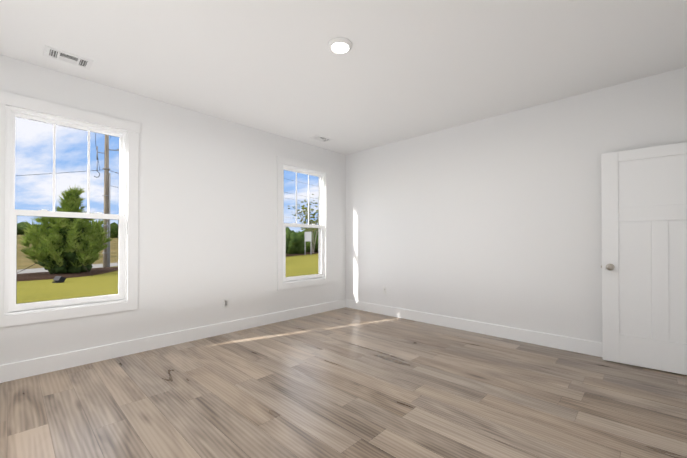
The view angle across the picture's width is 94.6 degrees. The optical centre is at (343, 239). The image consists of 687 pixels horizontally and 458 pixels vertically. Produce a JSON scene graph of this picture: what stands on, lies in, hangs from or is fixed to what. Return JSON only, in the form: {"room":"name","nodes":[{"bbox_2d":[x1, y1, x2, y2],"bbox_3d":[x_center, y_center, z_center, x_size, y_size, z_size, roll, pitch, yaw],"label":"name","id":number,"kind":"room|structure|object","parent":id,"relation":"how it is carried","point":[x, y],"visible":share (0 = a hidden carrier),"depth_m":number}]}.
{"room":"bedroom","nodes":[
{"label":"bedroom","id":0,"kind":"room"},
{"bbox_2d":[0,55,345,364],"bbox_3d":[-2.064,0.257,3.600,0.150,3.590,5.950,0,-1,44],"label":"wall","id":1,"kind":"structure","parent":0,"point":[207,216],"depth_m":3.77},
{"bbox_2d":[0,91,139,327],"bbox_3d":[-2.605,-0.292,3.039,0.204,2.060,1.084,0,-1,44],"label":"window","id":2,"kind":"structure","parent":1,"relation":"in","point":[69,181],"depth_m":2.98},
{"bbox_2d":[0,299,345,382],"bbox_3d":[-2.004,1.129,3.537,0.015,0.145,5.950,0,-1,44],"label":"baseboard","id":3,"kind":"structure","parent":1,"relation":"attached to","point":[29,368],"depth_m":3.38},
{"bbox_2d":[223,298,228,307],"bbox_3d":[-1.507,0.821,4.067,0.008,0.115,0.070,0,-1,44],"label":"electrical outlet","id":4,"kind":"object","parent":1,"relation":"attached to","point":[225,303],"visible":1,"depth_m":4.07},
{"bbox_2d":[277,156,330,290],"bbox_3d":[-0.664,-0.276,5.082,0.204,2.060,1.084,0,-1,44],"label":"window","id":5,"kind":"structure","parent":1,"relation":"in","point":[303,224],"depth_m":5.04},
{"bbox_2d":[0,307,686,457],"bbox_3d":[-0.404,1.250,2.015,4.730,0.120,6.250,0,-1,44],"label":"floor","id":6,"kind":"structure","parent":0,"point":[345,382],"depth_m":2.35},
{"bbox_2d":[0,0,686,154],"bbox_3d":[-0.404,-1.625,2.037,4.730,0.150,6.250,0,-1,44],"label":"ceiling","id":7,"kind":"structure","parent":0,"point":[400,70],"depth_m":2.64},
{"bbox_2d":[43,45,92,69],"bbox_3d":[-2.342,-1.538,2.704,0.198,0.013,0.308,0,-1,44],"label":"ceiling vent","id":8,"kind":"object","parent":7,"relation":"in","point":[63,56],"visible":1,"depth_m":2.69},
{"bbox_2d":[310,135,332,142],"bbox_3d":[-0.335,-1.522,4.816,0.198,0.013,0.308,0,-1,44],"label":"ceiling vent","id":9,"kind":"object","parent":7,"relation":"in","point":[321,138],"visible":0.98,"depth_m":4.80},
{"bbox_2d":[328,37,351,53],"bbox_3d":[-0.027,-1.530,2.527,0.194,0.033,0.194,0,-1,44],"label":"ceiling light","id":10,"kind":"object","parent":7,"relation":"attached to","point":[340,45],"visible":1,"depth_m":2.49},
{"bbox_2d":[346,67,686,342],"bbox_3d":[1.697,0.262,4.234,4.730,3.590,0.150,0,-1,44],"label":"wall","id":11,"kind":"structure","parent":0,"point":[496,220],"depth_m":3.87},
{"bbox_2d":[346,299,602,356],"bbox_3d":[1.646,1.134,4.162,4.415,0.145,0.015,0,-1,44],"label":"baseboard","id":12,"kind":"structure","parent":11,"relation":"attached to","point":[588,347],"depth_m":3.96},
{"bbox_2d":[601,142,686,374],"bbox_3d":[2.860,0.170,2.869,0.833,2.030,0.165,0,-1,44],"label":"door","id":13,"kind":"structure","parent":11,"relation":"in","point":[644,257],"depth_m":2.94}
]}

